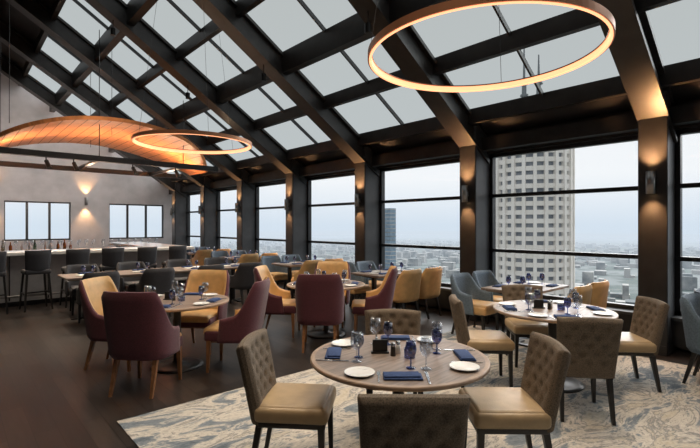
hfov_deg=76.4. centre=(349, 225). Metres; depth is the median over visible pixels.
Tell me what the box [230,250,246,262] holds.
lounge chair
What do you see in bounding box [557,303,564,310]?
votive candle
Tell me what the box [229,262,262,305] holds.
dining chair
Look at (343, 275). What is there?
water goblet
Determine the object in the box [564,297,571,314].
water goblet
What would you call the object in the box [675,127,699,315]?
window
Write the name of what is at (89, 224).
wall
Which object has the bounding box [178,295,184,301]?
votive candle
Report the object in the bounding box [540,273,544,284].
water goblet
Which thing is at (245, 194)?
structural column
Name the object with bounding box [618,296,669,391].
dining chair
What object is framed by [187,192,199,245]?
window
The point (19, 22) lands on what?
ceiling
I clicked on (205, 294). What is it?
bread plate
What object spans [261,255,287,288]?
lounge chair
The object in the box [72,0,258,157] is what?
skylight
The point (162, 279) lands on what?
dining chair
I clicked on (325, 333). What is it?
round dining table
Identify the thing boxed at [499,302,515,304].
bread plate
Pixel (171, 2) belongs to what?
skylight
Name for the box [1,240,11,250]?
bottles
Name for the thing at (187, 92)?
ceiling spotlight
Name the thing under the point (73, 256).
bar stool
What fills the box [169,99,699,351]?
wall
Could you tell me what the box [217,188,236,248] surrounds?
window
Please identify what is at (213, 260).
dining chair
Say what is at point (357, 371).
bread plate
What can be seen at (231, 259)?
dining table
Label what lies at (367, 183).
structural column
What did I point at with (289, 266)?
dining table
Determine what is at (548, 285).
folded napkin
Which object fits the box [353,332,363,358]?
water goblet
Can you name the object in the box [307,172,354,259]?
window
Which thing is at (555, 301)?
bread plate
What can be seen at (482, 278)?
lounge chair
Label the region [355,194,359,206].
wall sconce
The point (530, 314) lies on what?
bread plate
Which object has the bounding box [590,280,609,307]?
lounge chair
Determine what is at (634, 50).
rafter
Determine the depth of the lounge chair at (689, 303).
4.46 m
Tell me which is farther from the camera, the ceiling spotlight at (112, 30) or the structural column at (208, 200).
the structural column at (208, 200)
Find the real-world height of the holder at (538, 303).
0.090 m
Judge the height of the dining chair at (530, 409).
0.873 m
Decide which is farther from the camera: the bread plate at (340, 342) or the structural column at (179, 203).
the structural column at (179, 203)
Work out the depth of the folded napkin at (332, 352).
2.92 m
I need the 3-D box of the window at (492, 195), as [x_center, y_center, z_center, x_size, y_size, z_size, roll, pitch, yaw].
[3.302,-0.030,6.955,0.110,2.420,2.430,0,0,-42]
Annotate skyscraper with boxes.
[496,49,574,296]
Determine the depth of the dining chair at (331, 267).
7.56 m
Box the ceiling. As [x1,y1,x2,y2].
[1,0,54,68]
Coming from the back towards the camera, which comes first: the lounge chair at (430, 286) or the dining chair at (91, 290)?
the lounge chair at (430, 286)
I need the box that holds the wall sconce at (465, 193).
[462,185,468,201]
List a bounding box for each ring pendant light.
[131,1,251,153]
[368,0,614,91]
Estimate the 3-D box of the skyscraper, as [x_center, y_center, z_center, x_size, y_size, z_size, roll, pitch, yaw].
[61.315,45.120,150.039,26.000,213.000,26.000,0,0,-42]
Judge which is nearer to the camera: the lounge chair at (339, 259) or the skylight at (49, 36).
the lounge chair at (339, 259)
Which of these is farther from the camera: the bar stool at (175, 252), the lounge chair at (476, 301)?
the bar stool at (175, 252)
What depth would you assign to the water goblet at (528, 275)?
6.44 m
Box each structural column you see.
[172,182,186,245]
[200,177,216,250]
[237,170,254,253]
[285,160,306,286]
[355,147,379,298]
[460,126,489,320]
[638,90,675,356]
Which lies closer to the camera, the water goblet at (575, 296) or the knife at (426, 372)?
the knife at (426, 372)
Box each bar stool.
[0,251,7,313]
[19,250,52,312]
[59,249,89,307]
[99,248,124,291]
[137,247,156,268]
[161,246,186,291]
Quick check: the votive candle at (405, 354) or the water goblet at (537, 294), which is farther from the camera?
the water goblet at (537, 294)
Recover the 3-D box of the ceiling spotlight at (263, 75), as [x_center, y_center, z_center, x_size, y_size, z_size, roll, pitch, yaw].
[-1.556,-2.740,8.014,0.090,0.300,0.090,0,0,-42]
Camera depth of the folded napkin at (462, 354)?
2.88 m
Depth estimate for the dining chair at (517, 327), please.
5.25 m
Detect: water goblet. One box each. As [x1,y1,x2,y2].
[149,287,155,291]
[169,289,175,304]
[179,283,184,294]
[198,286,203,299]
[341,272,345,282]
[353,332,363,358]
[383,321,392,344]
[405,340,416,368]
[432,328,441,353]
[506,276,510,284]
[520,276,524,283]
[525,294,531,309]
[526,273,530,283]
[534,289,540,298]
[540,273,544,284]
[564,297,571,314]
[572,292,579,308]
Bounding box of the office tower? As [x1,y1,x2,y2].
[385,208,395,268]
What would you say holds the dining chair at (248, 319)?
on the floor
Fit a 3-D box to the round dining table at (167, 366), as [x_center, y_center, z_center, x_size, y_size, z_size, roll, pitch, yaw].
[-1.992,1.245,5.134,1.160,0.750,1.160,0,0,27]
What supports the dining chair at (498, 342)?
on the area rug
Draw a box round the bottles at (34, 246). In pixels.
[21,240,36,249]
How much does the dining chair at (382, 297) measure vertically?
1.002 m
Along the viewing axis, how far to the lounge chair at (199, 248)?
15.15 m
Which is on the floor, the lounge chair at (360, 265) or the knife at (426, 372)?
the lounge chair at (360, 265)
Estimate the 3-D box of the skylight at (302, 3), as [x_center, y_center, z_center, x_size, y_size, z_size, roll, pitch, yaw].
[-0.671,-3.393,7.000,4.840,3.226,2.510,0,0,-42]
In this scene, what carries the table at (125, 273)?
on the floor
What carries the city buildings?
on the cityscape
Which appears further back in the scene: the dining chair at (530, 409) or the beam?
the beam
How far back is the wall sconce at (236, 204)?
13.50 m
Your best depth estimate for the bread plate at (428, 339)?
3.33 m
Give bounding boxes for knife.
[316,360,348,360]
[424,371,430,383]
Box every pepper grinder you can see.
[390,342,395,355]
[547,301,550,309]
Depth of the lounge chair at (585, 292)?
5.29 m
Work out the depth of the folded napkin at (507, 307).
4.53 m
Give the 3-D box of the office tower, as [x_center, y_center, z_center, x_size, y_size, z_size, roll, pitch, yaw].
[52.410,63.620,584.938,11.400,171.000,11.400,0,0,-42]
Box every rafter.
[1,20,215,194]
[1,55,185,197]
[5,0,253,189]
[85,0,305,184]
[193,0,378,175]
[348,0,489,163]
[592,0,676,142]
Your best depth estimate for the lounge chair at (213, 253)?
12.73 m
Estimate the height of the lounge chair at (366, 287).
0.881 m
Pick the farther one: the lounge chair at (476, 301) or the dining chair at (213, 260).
the dining chair at (213, 260)
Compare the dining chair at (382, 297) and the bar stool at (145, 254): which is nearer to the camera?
the dining chair at (382, 297)
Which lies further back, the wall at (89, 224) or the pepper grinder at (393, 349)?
the wall at (89, 224)
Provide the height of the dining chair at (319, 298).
1.002 m
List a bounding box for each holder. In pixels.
[163,292,171,299]
[371,339,388,353]
[532,299,544,308]
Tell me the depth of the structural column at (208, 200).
15.65 m
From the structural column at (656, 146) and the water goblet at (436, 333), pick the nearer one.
the water goblet at (436, 333)
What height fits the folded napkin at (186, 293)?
0.021 m
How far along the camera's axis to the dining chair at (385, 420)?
1.93 m
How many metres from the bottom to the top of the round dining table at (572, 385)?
0.750 m
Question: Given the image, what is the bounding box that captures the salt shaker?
[396,340,400,353]
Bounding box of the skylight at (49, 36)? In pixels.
[47,34,215,166]
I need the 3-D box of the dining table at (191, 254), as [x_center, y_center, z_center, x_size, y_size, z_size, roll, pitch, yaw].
[-4.721,1.245,14.258,1.150,0.750,0.720,0,0,-42]
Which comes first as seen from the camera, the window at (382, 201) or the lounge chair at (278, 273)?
the window at (382, 201)
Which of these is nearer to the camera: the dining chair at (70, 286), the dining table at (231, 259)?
the dining chair at (70, 286)
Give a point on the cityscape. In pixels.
(616, 278)
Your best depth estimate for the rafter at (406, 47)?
6.68 m
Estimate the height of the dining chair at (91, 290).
1.002 m
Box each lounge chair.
[192,247,207,251]
[192,249,212,265]
[211,251,230,262]
[216,249,230,255]
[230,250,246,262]
[235,254,258,271]
[259,253,277,282]
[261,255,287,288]
[282,254,301,292]
[291,259,322,298]
[325,258,342,260]
[348,262,369,311]
[355,261,383,298]
[393,269,421,310]
[404,266,442,318]
[450,272,498,333]
[472,270,504,332]
[568,283,592,304]
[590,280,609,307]
[680,293,699,383]
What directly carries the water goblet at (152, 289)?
on the round dining table at (167, 366)
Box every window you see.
[4,200,69,240]
[109,204,162,238]
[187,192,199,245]
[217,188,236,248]
[255,181,285,253]
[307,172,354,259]
[379,158,459,286]
[489,135,637,309]
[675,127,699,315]
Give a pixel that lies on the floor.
(48, 399)
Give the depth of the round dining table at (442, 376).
2.75 m
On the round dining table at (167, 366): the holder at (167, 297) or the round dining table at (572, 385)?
the holder at (167, 297)
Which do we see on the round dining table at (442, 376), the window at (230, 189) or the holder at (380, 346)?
the holder at (380, 346)
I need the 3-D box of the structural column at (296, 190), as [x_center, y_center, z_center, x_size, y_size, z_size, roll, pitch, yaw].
[-1.361,-0.030,11.806,0.640,3.300,0.320,0,0,-42]
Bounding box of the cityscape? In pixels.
[5,231,699,301]
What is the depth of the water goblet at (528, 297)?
4.48 m
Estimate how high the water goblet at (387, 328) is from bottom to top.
0.160 m
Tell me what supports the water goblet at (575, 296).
on the round dining table at (572, 385)
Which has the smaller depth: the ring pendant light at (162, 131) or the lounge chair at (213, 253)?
the ring pendant light at (162, 131)
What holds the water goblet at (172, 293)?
on the round dining table at (167, 366)
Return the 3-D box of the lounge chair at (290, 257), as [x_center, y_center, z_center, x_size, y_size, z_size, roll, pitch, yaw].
[-1.336,1.179,10.929,0.588,0.881,0.632,0,0,-39]
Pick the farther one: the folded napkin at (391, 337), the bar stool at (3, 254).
the bar stool at (3, 254)
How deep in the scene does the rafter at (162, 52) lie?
9.79 m
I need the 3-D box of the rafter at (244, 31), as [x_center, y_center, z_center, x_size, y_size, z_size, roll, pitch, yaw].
[-2.541,-4.001,7.128,8.250,5.863,0.340,0,0,-42]
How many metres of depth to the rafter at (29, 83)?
14.78 m
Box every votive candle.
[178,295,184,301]
[404,347,414,358]
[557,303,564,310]
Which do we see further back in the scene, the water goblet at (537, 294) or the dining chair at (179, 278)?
the dining chair at (179, 278)
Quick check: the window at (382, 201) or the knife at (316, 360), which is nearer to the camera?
the knife at (316, 360)
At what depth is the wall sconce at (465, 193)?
7.50 m
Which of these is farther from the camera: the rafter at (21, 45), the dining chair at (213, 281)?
the rafter at (21, 45)
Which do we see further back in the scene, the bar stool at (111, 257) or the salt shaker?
the bar stool at (111, 257)
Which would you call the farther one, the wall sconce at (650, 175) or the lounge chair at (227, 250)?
the lounge chair at (227, 250)
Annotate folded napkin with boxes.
[182,292,200,294]
[206,298,221,301]
[325,347,341,358]
[381,335,409,340]
[383,371,422,380]
[453,349,476,360]
[502,305,516,310]
[546,284,558,286]
[553,314,578,317]
[586,306,605,310]
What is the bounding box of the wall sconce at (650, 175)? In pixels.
[646,171,654,193]
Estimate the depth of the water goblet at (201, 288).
5.16 m
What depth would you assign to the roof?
7.41 m
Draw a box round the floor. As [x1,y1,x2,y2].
[0,281,698,447]
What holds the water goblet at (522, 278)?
on the dining table at (488, 288)
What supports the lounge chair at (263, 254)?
on the floor
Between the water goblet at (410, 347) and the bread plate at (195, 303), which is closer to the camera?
the water goblet at (410, 347)
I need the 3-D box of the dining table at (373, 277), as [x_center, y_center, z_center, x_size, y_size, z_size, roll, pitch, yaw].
[0.674,1.245,8.256,1.150,0.750,0.720,0,0,-42]
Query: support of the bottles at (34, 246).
on the bar cabinet
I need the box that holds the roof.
[18,0,699,183]
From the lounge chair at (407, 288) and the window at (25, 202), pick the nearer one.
the lounge chair at (407, 288)
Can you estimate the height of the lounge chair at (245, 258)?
0.881 m
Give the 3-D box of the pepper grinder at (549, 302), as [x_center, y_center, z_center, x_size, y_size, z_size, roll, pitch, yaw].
[2.034,0.817,4.544,0.036,0.086,0.035,0,0,-42]
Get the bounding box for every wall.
[0,73,171,250]
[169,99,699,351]
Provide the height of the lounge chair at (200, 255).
0.881 m
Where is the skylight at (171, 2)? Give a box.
[167,0,317,145]
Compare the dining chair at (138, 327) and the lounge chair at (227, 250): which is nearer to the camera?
the dining chair at (138, 327)
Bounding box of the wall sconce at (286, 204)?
[284,199,288,209]
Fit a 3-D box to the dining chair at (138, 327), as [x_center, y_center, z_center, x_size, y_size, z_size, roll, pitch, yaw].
[-2.034,1.119,4.411,0.638,1.002,0.678,0,0,6]
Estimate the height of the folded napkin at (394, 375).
0.021 m
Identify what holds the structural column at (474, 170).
on the floor
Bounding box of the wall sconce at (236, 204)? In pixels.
[235,203,238,211]
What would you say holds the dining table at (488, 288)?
on the area rug
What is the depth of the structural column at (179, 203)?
17.66 m
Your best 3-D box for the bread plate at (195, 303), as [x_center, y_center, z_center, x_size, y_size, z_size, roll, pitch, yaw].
[-1.626,0.861,4.869,0.180,0.016,0.180,0,0,3]
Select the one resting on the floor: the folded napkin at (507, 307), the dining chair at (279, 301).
the dining chair at (279, 301)
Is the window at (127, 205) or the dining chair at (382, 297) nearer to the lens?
the dining chair at (382, 297)
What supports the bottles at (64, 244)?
on the bar cabinet
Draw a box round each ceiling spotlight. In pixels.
[110,28,115,35]
[186,85,189,98]
[261,64,265,81]
[365,11,370,34]
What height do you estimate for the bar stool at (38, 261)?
1.141 m
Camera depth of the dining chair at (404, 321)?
3.87 m
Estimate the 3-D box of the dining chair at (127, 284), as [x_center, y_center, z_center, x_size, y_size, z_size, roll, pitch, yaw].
[-4.304,1.184,8.899,0.595,0.872,0.641,0,0,-44]
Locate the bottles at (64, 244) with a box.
[44,239,71,249]
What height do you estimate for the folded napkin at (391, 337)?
0.021 m
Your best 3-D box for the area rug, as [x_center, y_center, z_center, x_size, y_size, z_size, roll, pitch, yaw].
[1.920,1.616,3.339,5.280,0.008,5.600,0,0,-42]
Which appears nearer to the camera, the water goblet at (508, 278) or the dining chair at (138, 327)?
the dining chair at (138, 327)
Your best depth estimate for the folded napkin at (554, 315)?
4.13 m
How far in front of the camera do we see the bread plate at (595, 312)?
4.31 m
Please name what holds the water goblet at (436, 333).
on the round dining table at (442, 376)
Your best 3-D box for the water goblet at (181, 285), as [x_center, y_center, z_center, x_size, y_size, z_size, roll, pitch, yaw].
[-2.038,0.787,5.397,0.070,0.160,0.070,0,0,3]
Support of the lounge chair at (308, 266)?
on the floor
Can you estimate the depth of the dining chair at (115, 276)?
7.14 m
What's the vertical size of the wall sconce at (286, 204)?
0.280 m
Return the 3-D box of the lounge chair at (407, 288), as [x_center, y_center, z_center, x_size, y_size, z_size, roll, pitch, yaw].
[0.874,1.179,7.601,0.588,0.881,0.632,0,0,-44]
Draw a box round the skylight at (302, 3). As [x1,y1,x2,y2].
[297,0,403,126]
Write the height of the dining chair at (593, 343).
0.873 m
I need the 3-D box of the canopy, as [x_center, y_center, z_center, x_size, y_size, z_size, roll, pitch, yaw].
[-6.236,-3.451,11.202,5.076,3.968,3.600,0,0,-42]
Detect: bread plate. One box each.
[193,302,209,304]
[203,293,217,295]
[331,339,353,346]
[344,366,374,376]
[417,336,433,342]
[449,361,479,370]
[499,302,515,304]
[528,313,547,316]
[553,300,563,303]
[593,311,613,314]
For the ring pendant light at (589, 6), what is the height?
2.740 m
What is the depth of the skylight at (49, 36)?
12.37 m
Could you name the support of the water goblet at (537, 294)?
on the round dining table at (572, 385)
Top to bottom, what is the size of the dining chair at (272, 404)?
0.873 m
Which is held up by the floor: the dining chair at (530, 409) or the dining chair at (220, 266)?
the dining chair at (220, 266)
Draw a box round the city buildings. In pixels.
[190,240,699,304]
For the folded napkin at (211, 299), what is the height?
0.021 m
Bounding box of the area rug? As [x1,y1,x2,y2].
[117,325,699,447]
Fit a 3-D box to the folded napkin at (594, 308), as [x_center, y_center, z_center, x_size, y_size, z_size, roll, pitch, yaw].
[2.498,0.850,4.526,0.102,0.021,0.220,0,0,5]
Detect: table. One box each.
[57,263,240,319]
[150,293,228,373]
[187,252,194,262]
[225,255,259,263]
[271,261,303,297]
[287,280,364,338]
[310,334,490,393]
[351,269,406,308]
[481,281,568,346]
[493,300,618,392]
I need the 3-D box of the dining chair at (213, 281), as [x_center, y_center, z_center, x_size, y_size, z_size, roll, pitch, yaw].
[-1.952,1.119,5.857,0.638,1.002,0.678,0,0,4]
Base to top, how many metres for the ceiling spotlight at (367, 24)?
0.300 m
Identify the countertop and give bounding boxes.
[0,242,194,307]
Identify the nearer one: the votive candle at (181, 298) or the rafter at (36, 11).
the votive candle at (181, 298)
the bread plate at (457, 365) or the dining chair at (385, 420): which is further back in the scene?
the bread plate at (457, 365)
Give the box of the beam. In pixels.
[0,30,217,178]
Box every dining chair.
[64,264,99,315]
[76,271,119,322]
[78,276,130,371]
[101,291,182,398]
[116,261,146,291]
[135,267,174,316]
[166,259,192,292]
[173,270,229,343]
[197,264,223,269]
[203,277,269,372]
[204,257,230,276]
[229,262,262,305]
[236,328,335,447]
[253,265,299,337]
[295,274,343,352]
[313,261,350,327]
[351,266,397,332]
[357,394,469,447]
[364,309,422,393]
[449,294,514,387]
[458,331,570,447]
[501,284,547,367]
[557,317,622,425]
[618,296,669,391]
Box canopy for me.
[0,0,207,175]
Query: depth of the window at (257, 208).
13.79 m
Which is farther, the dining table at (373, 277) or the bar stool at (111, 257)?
the bar stool at (111, 257)

